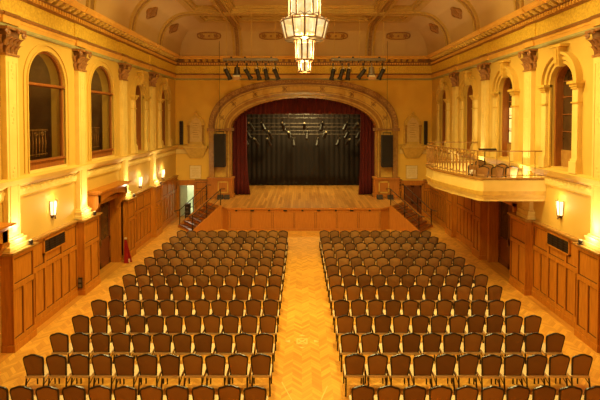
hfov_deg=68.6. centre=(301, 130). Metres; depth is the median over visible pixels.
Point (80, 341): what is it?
banquet chair
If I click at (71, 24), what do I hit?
trim
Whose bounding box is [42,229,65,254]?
air vent
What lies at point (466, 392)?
banquet chair
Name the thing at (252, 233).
banquet chair
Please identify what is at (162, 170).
wall sconce
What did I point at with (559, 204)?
wall sconce
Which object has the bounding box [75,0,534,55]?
ceiling
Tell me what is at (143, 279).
banquet chair
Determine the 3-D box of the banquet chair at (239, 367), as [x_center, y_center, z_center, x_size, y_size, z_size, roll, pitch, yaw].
[-1.404,5.364,9.900,0.458,0.965,0.528,0,2,0]
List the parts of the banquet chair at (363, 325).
backrest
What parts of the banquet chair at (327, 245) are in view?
backrest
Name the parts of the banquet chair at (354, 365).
leg, seat, seat rail, backrest, frame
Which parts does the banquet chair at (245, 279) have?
backrest, frame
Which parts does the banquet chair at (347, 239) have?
backrest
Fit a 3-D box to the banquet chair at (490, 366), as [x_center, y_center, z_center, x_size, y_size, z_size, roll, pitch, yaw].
[4.155,5.364,9.868,0.458,0.965,0.528,0,2,0]
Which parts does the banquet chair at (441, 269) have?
backrest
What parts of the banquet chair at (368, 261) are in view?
backrest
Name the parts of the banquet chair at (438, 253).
backrest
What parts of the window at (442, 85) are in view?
jamb moulding, frame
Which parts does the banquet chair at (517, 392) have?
backrest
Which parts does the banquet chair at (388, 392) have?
backrest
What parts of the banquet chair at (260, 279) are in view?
backrest, frame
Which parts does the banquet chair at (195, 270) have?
backrest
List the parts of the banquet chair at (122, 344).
backrest, frame, seat rail, seat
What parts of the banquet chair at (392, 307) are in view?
backrest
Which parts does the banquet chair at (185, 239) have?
backrest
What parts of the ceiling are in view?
coffer panel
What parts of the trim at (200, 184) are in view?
panel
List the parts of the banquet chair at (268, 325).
backrest, frame, seat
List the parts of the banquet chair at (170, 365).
frame, backrest, seat rail, seat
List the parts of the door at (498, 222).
pane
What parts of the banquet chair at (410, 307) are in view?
backrest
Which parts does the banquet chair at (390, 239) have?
backrest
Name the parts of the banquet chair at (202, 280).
backrest, frame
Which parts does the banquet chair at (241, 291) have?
backrest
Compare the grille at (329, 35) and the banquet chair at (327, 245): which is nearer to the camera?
the banquet chair at (327, 245)
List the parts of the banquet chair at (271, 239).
backrest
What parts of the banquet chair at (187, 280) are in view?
backrest, frame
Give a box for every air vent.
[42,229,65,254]
[546,230,570,255]
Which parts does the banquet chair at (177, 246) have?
backrest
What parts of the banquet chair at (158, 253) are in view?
backrest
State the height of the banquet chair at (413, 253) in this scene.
0.965 m
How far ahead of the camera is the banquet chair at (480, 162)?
17.96 m
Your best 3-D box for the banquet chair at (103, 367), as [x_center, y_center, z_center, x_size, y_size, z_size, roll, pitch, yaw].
[-4.395,5.364,9.889,0.458,0.965,0.528,0,2,0]
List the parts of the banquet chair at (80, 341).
backrest, frame, seat rail, seat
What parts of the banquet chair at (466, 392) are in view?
backrest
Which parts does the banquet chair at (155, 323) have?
backrest, frame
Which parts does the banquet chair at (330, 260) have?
backrest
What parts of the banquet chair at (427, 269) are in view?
backrest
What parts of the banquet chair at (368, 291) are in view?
backrest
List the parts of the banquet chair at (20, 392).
backrest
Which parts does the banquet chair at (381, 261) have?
backrest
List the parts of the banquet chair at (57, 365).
backrest, frame, seat rail, seat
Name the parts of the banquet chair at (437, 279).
frame, backrest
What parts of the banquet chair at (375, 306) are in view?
backrest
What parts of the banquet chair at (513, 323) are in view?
frame, backrest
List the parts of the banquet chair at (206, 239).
backrest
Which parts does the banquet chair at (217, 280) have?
backrest, frame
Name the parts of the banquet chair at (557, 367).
seat, seat rail, frame, backrest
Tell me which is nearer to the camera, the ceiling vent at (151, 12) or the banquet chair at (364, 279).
the banquet chair at (364, 279)
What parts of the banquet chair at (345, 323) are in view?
backrest, frame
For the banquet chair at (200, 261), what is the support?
on the floor
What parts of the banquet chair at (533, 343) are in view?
seat, seat rail, frame, backrest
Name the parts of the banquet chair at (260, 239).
backrest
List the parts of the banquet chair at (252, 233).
backrest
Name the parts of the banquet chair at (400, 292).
backrest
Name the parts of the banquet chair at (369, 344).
seat, backrest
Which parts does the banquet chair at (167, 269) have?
backrest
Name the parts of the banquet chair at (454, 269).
backrest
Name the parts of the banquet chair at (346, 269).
backrest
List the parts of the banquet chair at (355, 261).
backrest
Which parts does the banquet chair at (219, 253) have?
backrest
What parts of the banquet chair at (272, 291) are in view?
backrest, frame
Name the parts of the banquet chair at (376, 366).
seat, seat rail, frame, backrest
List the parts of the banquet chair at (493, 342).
seat, backrest, frame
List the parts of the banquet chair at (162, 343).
frame, backrest, seat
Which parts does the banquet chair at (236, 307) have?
backrest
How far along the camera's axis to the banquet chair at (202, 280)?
14.60 m
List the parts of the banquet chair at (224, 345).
backrest, seat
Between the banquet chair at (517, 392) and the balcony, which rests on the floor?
the banquet chair at (517, 392)
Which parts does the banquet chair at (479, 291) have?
backrest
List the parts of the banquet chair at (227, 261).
backrest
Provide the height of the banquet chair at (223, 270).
0.965 m
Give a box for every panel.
[189,165,201,178]
[406,165,417,178]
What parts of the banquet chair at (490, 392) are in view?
backrest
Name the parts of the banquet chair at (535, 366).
seat, seat rail, backrest, frame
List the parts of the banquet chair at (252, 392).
backrest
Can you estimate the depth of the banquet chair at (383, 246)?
18.35 m
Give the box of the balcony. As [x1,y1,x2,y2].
[425,142,545,200]
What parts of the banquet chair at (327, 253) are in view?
backrest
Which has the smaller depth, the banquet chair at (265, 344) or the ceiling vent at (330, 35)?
the banquet chair at (265, 344)
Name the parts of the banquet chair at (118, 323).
backrest, frame, seat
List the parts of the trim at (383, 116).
jamb panel, pedestal frame, jamb moulding, moulding, moulding, jamb moulding, pedestal frame, jamb panel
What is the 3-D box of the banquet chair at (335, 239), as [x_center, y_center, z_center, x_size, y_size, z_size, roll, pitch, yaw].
[1.518,5.112,19.530,0.458,0.965,0.528,0,2,0]
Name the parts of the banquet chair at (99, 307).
backrest, frame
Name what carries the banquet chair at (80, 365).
on the floor
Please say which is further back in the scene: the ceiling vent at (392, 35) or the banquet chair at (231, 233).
the ceiling vent at (392, 35)
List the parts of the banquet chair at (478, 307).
backrest, frame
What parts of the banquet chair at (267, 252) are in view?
backrest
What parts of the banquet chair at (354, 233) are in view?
backrest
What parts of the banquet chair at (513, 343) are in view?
seat, backrest, frame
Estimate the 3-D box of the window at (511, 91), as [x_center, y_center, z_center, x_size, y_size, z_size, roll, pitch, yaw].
[8.080,-0.803,17.305,0.660,3.860,2.120,0,2,0]
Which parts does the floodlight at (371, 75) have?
barn door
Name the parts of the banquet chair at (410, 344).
seat, seat rail, backrest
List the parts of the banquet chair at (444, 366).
seat, seat rail, frame, backrest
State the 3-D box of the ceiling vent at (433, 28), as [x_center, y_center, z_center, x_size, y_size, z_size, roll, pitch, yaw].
[7.196,-5.565,23.962,0.564,0.598,1.140,0,2,0]
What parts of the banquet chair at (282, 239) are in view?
backrest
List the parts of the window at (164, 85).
frame, jamb moulding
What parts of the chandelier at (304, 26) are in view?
frame, frame, frame, frame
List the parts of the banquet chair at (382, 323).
seat, backrest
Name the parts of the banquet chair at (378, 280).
backrest, frame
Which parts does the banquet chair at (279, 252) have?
backrest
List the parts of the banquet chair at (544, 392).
backrest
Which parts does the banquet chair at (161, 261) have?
backrest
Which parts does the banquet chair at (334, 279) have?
backrest, frame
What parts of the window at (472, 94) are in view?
jamb moulding, moulding, frame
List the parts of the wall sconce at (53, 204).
lamp shade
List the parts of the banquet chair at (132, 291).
backrest, frame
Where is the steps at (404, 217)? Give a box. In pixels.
[390,185,436,231]
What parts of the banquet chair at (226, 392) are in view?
backrest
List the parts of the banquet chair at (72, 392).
backrest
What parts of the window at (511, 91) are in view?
jamb moulding, moulding, frame, panel, pane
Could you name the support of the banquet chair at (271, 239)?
on the floor
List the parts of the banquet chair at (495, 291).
backrest, frame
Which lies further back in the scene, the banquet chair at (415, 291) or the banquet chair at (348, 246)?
the banquet chair at (348, 246)
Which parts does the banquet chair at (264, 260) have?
backrest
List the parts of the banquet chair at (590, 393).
backrest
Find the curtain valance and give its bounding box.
[247,98,359,113]
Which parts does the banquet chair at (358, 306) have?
backrest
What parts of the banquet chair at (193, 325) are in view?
backrest, seat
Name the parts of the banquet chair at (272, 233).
backrest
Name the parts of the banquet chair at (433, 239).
backrest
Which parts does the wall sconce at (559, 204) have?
lamp shade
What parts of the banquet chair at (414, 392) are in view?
backrest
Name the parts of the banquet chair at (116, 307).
backrest, frame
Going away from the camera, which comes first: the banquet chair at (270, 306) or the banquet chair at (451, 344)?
the banquet chair at (451, 344)
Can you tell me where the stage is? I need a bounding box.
[207,185,402,230]
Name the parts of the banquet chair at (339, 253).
backrest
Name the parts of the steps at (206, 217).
handrail, handrail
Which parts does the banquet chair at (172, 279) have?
backrest, frame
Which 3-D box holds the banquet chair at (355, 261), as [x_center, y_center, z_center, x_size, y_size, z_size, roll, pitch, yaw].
[2.040,5.186,16.698,0.458,0.965,0.528,0,2,0]
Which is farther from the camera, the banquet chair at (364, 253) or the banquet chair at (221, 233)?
the banquet chair at (221, 233)
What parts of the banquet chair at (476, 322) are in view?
seat, backrest, frame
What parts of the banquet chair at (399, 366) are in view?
seat, seat rail, frame, backrest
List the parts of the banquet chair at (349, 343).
seat, frame, backrest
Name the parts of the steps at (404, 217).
handrail, handrail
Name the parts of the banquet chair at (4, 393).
backrest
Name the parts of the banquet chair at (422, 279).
backrest, frame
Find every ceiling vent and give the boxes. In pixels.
[146,7,157,18]
[169,23,178,33]
[197,32,220,39]
[259,32,282,39]
[325,32,347,39]
[386,32,410,39]
[429,23,438,33]
[450,7,461,18]
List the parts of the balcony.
rail, moulding, moulding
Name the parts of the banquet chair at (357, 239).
backrest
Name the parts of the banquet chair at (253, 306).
backrest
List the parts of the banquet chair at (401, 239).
backrest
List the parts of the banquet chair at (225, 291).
backrest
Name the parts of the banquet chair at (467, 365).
seat, seat rail, frame, backrest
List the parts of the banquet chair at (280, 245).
backrest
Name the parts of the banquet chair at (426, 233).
backrest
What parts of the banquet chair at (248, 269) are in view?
backrest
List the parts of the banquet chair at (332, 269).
backrest, frame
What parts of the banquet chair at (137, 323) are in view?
backrest, frame, seat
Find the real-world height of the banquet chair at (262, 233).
0.965 m
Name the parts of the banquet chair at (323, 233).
backrest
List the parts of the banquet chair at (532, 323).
frame, backrest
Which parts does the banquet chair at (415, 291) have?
backrest, frame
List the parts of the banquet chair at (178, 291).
backrest, frame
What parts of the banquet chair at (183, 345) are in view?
backrest, seat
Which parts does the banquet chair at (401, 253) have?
backrest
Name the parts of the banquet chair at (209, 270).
backrest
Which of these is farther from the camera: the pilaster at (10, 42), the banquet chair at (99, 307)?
the banquet chair at (99, 307)
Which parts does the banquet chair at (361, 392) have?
backrest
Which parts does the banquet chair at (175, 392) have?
backrest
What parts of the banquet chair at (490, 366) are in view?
seat, seat rail, frame, backrest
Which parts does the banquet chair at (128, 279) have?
backrest, frame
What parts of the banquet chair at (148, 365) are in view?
backrest, seat rail, frame, seat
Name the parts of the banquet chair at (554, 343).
seat, frame, backrest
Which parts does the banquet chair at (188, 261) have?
backrest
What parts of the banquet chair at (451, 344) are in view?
seat, frame, backrest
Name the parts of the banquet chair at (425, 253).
backrest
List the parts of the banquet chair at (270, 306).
backrest, frame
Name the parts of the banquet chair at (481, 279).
backrest, frame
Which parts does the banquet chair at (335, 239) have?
backrest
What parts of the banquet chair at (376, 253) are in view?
backrest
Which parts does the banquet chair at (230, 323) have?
backrest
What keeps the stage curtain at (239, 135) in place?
hanging from the wall
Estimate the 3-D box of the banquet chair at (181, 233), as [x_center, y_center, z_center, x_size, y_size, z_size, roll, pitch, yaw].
[-5.561,5.084,20.573,0.458,0.965,0.528,0,2,0]
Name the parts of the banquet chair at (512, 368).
seat, seat rail, frame, backrest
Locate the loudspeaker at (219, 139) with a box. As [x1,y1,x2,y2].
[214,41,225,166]
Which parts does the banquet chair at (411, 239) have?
backrest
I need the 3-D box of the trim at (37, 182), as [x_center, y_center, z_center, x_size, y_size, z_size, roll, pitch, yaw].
[0.100,1.608,10.221,16.000,0.590,34.350,0,2,0]
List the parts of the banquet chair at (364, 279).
backrest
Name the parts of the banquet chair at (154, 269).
backrest, frame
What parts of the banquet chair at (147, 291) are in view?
backrest, frame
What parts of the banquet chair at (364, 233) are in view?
backrest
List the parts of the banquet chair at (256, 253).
backrest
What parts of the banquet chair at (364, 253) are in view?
backrest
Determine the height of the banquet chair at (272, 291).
0.965 m
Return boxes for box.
[78,277,82,288]
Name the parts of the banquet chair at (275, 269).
backrest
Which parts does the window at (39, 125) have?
railing, frame, panel, sill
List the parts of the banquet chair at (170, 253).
backrest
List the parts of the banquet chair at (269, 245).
backrest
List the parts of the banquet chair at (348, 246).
backrest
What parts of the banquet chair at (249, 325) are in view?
backrest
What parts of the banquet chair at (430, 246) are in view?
backrest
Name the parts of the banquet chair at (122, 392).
backrest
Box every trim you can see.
[0,0,599,79]
[0,144,599,202]
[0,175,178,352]
[176,179,430,216]
[178,180,194,183]
[207,79,399,197]
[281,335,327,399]
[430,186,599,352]
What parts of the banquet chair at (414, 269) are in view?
backrest, frame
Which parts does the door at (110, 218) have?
pane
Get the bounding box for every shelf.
[183,144,207,157]
[401,144,425,157]
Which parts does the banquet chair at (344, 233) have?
backrest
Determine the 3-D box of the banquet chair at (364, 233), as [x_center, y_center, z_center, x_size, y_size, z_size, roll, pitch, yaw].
[2.909,5.084,20.577,0.458,0.965,0.528,0,2,0]
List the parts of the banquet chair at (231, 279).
backrest, frame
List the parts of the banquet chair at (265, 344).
backrest, frame, seat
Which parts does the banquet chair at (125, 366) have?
backrest, frame, seat rail, seat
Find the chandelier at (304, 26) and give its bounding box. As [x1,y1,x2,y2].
[280,0,328,73]
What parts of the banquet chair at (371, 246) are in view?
backrest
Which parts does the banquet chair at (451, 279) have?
backrest, frame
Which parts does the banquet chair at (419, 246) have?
backrest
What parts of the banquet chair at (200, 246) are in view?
backrest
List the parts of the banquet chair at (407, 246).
backrest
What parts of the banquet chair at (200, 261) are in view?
backrest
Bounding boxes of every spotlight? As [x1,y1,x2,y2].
[223,63,232,79]
[244,63,252,79]
[248,119,254,130]
[253,135,259,145]
[254,63,261,80]
[260,119,265,130]
[262,63,269,80]
[267,128,273,139]
[272,63,280,80]
[280,119,285,130]
[291,135,295,146]
[302,119,306,129]
[305,128,308,139]
[315,135,319,146]
[319,119,323,130]
[329,63,335,80]
[335,135,340,145]
[337,63,344,80]
[342,119,348,130]
[343,128,349,139]
[345,63,351,80]
[345,135,350,144]
[353,119,358,129]
[356,63,366,79]
[376,63,385,79]
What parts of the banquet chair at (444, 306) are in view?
backrest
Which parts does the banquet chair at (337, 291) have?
backrest, frame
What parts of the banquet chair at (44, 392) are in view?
backrest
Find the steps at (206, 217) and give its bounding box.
[174,185,221,231]
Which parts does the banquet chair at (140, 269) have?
backrest, frame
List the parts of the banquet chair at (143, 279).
backrest, frame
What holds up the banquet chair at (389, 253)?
on the floor
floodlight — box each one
[233,63,240,79]
[367,63,375,79]
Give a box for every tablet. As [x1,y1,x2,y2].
[183,111,207,157]
[401,112,425,157]
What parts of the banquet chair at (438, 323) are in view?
frame, backrest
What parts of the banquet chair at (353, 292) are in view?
backrest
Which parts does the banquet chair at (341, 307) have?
backrest, frame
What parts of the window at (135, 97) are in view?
frame, moulding, jamb moulding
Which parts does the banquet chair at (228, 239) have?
backrest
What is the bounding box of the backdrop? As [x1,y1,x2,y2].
[247,115,359,184]
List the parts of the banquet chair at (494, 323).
seat, backrest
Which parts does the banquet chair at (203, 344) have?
backrest, seat rail, seat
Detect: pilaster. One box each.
[0,25,28,252]
[72,49,92,219]
[118,63,132,199]
[148,72,159,186]
[449,72,459,160]
[477,63,490,162]
[516,49,537,219]
[582,27,599,251]
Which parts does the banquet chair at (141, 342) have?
backrest, frame, seat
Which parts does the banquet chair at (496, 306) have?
backrest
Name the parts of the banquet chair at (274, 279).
backrest, frame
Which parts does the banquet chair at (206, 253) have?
backrest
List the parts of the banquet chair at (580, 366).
seat, seat rail, frame, backrest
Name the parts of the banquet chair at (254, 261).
backrest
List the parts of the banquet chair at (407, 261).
backrest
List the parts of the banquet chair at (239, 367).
backrest, frame, seat rail, seat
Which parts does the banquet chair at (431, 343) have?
seat, backrest, frame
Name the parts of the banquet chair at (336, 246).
backrest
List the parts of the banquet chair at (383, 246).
backrest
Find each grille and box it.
[45,232,64,251]
[148,9,155,16]
[180,122,181,143]
[198,33,219,38]
[214,135,224,165]
[260,33,281,38]
[326,33,346,38]
[382,136,392,165]
[387,33,408,38]
[425,122,427,143]
[547,233,567,252]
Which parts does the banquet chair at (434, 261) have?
backrest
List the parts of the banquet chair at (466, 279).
backrest, frame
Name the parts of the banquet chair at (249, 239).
backrest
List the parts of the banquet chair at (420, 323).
backrest, frame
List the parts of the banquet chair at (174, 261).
backrest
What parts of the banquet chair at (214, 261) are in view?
backrest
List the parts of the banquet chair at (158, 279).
backrest, frame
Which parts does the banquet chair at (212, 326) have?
backrest, seat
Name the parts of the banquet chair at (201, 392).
backrest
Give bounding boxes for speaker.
[179,121,182,144]
[424,121,427,144]
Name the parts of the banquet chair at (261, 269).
backrest, frame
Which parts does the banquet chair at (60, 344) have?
backrest, frame, seat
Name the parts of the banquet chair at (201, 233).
backrest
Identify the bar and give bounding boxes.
[223,9,277,62]
[247,114,359,118]
[247,115,359,134]
[247,119,359,126]
[331,9,385,62]
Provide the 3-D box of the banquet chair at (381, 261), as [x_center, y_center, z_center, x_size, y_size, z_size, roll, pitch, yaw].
[3.000,5.186,16.667,0.458,0.965,0.528,0,2,0]
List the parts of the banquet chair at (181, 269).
backrest, frame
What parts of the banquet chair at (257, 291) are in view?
backrest, frame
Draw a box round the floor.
[0,215,599,399]
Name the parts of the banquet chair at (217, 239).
backrest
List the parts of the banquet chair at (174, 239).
backrest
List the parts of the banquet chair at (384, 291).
backrest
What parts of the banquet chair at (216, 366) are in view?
backrest, seat rail, frame, seat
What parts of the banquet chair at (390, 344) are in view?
seat, backrest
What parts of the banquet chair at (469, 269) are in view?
frame, backrest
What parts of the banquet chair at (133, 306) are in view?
backrest, frame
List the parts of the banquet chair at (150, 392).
backrest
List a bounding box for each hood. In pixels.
[0,222,15,255]
[87,181,131,211]
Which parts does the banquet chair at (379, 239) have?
backrest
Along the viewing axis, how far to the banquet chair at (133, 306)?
12.57 m
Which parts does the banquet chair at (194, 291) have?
backrest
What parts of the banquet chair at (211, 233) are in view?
backrest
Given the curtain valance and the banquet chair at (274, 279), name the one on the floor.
the banquet chair at (274, 279)
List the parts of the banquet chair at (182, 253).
backrest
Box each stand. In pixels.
[124,237,131,262]
[478,148,496,163]
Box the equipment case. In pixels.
[184,202,190,210]
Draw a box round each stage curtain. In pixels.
[232,111,249,194]
[358,111,374,194]
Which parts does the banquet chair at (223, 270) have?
backrest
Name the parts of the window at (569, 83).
jamb moulding, moulding, frame, panel, pane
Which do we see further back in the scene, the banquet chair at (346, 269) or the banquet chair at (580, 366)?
the banquet chair at (346, 269)
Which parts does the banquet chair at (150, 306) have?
backrest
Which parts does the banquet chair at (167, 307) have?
backrest, frame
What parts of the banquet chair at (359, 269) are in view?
backrest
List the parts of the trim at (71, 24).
cornice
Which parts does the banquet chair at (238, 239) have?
backrest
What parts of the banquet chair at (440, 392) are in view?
backrest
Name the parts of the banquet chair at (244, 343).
backrest, seat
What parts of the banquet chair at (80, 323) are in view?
backrest, frame, seat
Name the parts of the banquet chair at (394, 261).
backrest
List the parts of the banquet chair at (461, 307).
backrest, frame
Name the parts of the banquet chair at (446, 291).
backrest, frame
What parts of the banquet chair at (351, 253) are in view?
backrest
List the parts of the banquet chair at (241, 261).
backrest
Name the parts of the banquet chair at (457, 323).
backrest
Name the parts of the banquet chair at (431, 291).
backrest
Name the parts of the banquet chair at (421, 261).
backrest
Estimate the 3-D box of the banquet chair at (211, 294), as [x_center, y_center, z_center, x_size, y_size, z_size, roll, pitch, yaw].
[-2.843,5.259,13.911,0.458,0.965,0.528,0,2,0]
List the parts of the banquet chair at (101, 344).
backrest, frame, seat rail, seat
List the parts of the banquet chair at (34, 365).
backrest, frame, seat rail, seat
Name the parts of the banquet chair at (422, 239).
backrest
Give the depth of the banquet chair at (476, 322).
11.60 m
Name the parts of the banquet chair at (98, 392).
backrest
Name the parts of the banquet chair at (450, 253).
backrest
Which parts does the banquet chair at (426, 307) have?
frame, backrest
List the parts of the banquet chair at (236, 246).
backrest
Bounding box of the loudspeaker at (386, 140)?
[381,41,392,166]
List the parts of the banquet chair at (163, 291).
backrest, frame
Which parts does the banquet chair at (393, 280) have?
backrest, frame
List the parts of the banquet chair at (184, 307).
backrest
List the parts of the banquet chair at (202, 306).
backrest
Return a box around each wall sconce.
[49,199,57,218]
[138,176,142,188]
[161,169,164,179]
[555,200,563,218]
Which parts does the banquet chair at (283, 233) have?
backrest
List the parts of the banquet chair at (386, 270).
backrest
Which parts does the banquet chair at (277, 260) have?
backrest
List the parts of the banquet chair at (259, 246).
backrest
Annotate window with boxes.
[23,44,69,173]
[87,60,116,161]
[130,71,150,152]
[157,78,172,147]
[434,78,449,146]
[457,71,478,152]
[489,60,519,161]
[536,43,584,173]
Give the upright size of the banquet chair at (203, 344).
0.965 m
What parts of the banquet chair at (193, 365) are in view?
backrest, frame, seat rail, seat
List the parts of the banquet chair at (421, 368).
seat, seat rail, frame, backrest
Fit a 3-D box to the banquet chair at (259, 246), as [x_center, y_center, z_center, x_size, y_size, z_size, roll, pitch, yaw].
[-1.829,5.136,18.615,0.458,0.965,0.528,0,2,0]
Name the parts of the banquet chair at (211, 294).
backrest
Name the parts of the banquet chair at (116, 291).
backrest, frame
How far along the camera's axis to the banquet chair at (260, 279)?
14.62 m
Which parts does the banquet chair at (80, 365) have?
backrest, frame, seat rail, seat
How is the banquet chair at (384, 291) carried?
on the floor
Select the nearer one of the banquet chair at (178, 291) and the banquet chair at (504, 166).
the banquet chair at (178, 291)
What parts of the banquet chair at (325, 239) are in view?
backrest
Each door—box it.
[97,193,121,268]
[178,184,194,216]
[402,180,423,215]
[487,201,516,269]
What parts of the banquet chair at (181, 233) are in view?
backrest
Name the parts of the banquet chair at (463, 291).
backrest, frame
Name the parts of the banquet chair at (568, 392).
backrest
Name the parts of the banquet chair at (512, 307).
backrest, frame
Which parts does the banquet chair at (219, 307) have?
backrest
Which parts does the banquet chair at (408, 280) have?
backrest, frame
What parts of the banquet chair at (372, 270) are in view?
backrest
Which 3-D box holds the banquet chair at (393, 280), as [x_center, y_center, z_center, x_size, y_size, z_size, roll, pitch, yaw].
[3.042,5.235,14.825,0.458,0.965,0.528,0,2,0]
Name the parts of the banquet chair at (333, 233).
backrest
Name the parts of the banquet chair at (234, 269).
backrest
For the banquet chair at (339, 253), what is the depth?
17.39 m
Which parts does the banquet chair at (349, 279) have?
backrest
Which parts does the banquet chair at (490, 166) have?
backrest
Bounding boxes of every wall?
[0,34,175,352]
[175,80,431,179]
[183,185,193,215]
[432,34,593,239]
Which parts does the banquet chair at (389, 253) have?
backrest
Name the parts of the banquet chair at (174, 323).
backrest, frame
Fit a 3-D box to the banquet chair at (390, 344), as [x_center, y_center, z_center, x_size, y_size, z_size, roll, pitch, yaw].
[2.144,5.339,10.829,0.458,0.965,0.528,0,2,0]
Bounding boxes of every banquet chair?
[0,386,10,399]
[9,385,36,399]
[23,354,55,386]
[35,386,63,399]
[46,354,77,386]
[49,332,72,363]
[62,385,88,399]
[69,354,98,388]
[70,332,92,358]
[72,315,92,338]
[88,385,114,399]
[90,315,110,342]
[91,299,109,332]
[91,332,117,356]
[91,354,120,389]
[108,299,126,324]
[109,285,126,304]
[109,315,130,342]
[111,332,136,363]
[113,354,141,387]
[113,386,140,399]
[122,274,140,294]
[125,285,142,302]
[125,299,146,324]
[128,314,151,340]
[131,333,153,358]
[134,264,151,283]
[137,274,152,290]
[137,354,163,394]
[139,385,166,399]
[141,285,159,308]
[143,299,160,318]
[144,257,155,270]
[147,315,166,336]
[148,264,162,279]
[151,274,167,290]
[152,332,174,357]
[153,249,164,262]
[156,285,172,303]
[157,257,168,273]
[159,354,185,387]
[160,299,177,324]
[162,242,172,255]
[162,264,174,283]
[165,249,176,264]
[165,315,185,341]
[166,274,181,293]
[166,385,192,399]
[169,236,179,249]
[170,257,181,270]
[172,285,188,308]
[173,242,183,256]
[173,333,194,356]
[175,264,187,290]
[177,230,186,242]
[177,249,188,272]
[177,299,195,318]
[180,236,190,248]
[181,274,195,302]
[182,257,193,271]
[182,354,206,386]
[184,315,204,334]
[185,242,195,255]
[187,230,196,237]
[188,285,204,301]
[189,265,201,279]
[190,249,200,262]
[191,236,200,243]
[191,385,218,399]
[193,333,215,354]
[194,299,212,317]
[195,257,207,270]
[195,274,210,290]
[196,242,206,255]
[197,230,206,241]
[202,236,211,248]
[202,249,212,272]
[202,265,214,291]
[203,285,219,301]
[203,314,222,334]
[205,354,228,385]
[207,230,216,241]
[207,242,217,264]
[208,257,219,270]
[210,274,224,302]
[211,299,228,317]
[212,236,222,248]
[214,249,224,262]
[214,333,234,354]
[216,265,228,279]
[217,230,226,237]
[218,384,243,399]
[219,242,229,254]
[219,285,235,301]
[221,257,232,271]
[222,315,240,334]
[223,236,233,248]
[225,274,239,290]
[226,249,236,262]
[227,230,236,241]
[228,299,245,317]
[228,353,250,387]
[230,242,240,255]
[230,265,243,279]
[234,236,243,248]
[234,257,245,270]
[235,285,250,301]
[235,333,254,355]
[238,230,246,242]
[238,249,248,262]
[239,274,253,290]
[240,315,258,334]
[241,242,251,255]
[243,265,256,279]
[243,386,267,399]
[245,236,254,248]
[245,299,262,317]
[247,257,258,274]
[248,230,257,241]
[250,249,260,262]
[250,284,265,312]
[250,353,271,396]
[253,242,263,254]
[254,274,267,299]
[255,236,265,248]
[255,333,274,371]
[257,264,269,285]
[258,230,267,237]
[259,257,271,274]
[259,315,276,350]
[262,249,272,265]
[263,299,278,331]
[264,242,274,257]
[266,236,275,249]
[266,285,280,314]
[268,230,277,241]
[268,274,281,302]
[270,265,283,291]
[272,257,284,277]
[274,249,285,268]
[275,242,286,260]
[277,236,286,250]
[278,230,287,250]
[319,230,328,247]
[320,236,330,257]
[322,242,332,264]
[323,249,334,268]
[324,257,336,281]
[326,264,338,290]
[328,274,341,302]
[330,230,338,241]
[330,285,344,314]
[331,236,341,249]
[333,242,343,255]
[333,299,349,332]
[335,249,346,262]
[336,315,353,350]
[338,257,349,270]
[339,264,352,279]
[339,333,358,371]
[340,230,349,242]
[342,236,352,248]
[342,274,356,290]
[343,353,364,396]
[345,242,355,255]
[345,285,360,301]
[347,249,358,262]
[349,299,366,317]
[349,385,374,399]
[350,230,359,241]
[350,257,362,270]
[352,265,366,279]
[353,236,362,248]
[354,315,372,334]
[356,242,366,250]
[356,274,370,289]
[359,249,370,262]
[359,333,379,354]
[360,230,369,241]
[360,285,376,301]
[363,257,375,271]
[364,236,373,248]
[365,353,387,385]
[366,299,383,317]
[367,242,377,255]
[367,265,379,279]
[370,230,379,237]
[370,274,385,290]
[371,249,382,262]
[372,315,391,334]
[374,236,384,248]
[374,385,400,399]
[376,257,388,271]
[376,285,391,301]
[379,242,389,264]
[379,333,400,354]
[380,230,389,237]
[381,265,393,279]
[382,299,400,317]
[384,249,394,272]
[385,236,394,248]
[385,274,400,290]
[386,354,410,386]
[389,257,400,281]
[390,242,400,254]
[390,314,409,334]
[391,230,399,241]
[391,285,407,301]
[395,249,406,262]
[395,265,407,276]
[396,236,405,248]
[399,333,420,355]
[399,385,426,399]
[400,274,414,302]
[400,299,417,318]
[401,230,410,241]
[401,242,411,264]
[402,257,413,270]
[406,285,423,308]
[407,236,416,248]
[407,249,418,258]
[408,264,420,290]
[408,315,428,336]
[409,354,433,387]
[411,230,420,238]
[413,242,423,263]
[414,257,426,281]
[414,274,429,294]
[417,236,427,248]
[417,299,434,324]
[419,332,441,360]
[420,249,430,272]
[421,230,430,242]
[422,265,434,282]
[422,285,438,301]
[424,242,434,254]
[425,385,452,399]
[427,257,439,273]
[427,315,447,341]
[428,236,438,249]
[428,274,443,292]
[429,354,455,394]
[431,249,442,262]
[434,265,448,279]
[434,299,452,318]
[435,242,445,255]
[436,285,454,308]
[439,333,461,356]
[440,257,452,270]
[443,274,458,291]
[444,249,454,263]
[446,315,466,336]
[447,265,461,282]
[448,299,469,324]
[451,353,478,387]
[451,385,478,399]
[453,257,464,266]
[453,285,470,308]
[455,274,473,294]
[457,332,482,363]
[458,264,475,283]
[462,314,484,342]
[468,164,479,175]
[468,299,486,324]
[469,285,486,303]
[472,274,487,294]
[473,354,501,388]
[475,160,485,165]
[476,166,488,177]
[477,333,503,356]
[477,386,504,399]
[482,163,493,177]
[483,314,503,336]
[485,285,502,306]
[485,299,503,316]
[491,166,503,177]
[495,354,524,394]
[497,163,507,177]
[497,333,523,357]
[502,299,520,321]
[502,315,522,338]
[503,385,529,399]
[505,166,517,177]
[516,354,547,386]
[520,315,541,341]
[521,332,543,363]
[529,385,555,399]
[537,354,569,385]
[541,333,564,356]
[555,386,582,399]
[559,354,592,386]
[581,385,599,399]
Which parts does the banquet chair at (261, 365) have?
frame, seat rail, backrest, seat, leg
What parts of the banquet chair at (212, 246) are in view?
backrest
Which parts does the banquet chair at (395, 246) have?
backrest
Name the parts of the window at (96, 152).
railing, frame, panel, sill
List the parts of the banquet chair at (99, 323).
backrest, frame, seat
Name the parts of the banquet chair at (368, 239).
backrest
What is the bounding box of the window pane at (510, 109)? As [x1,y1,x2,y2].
[509,108,511,141]
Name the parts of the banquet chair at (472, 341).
seat, seat rail, backrest, frame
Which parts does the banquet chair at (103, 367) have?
backrest, frame, seat rail, seat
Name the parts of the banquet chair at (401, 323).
seat, backrest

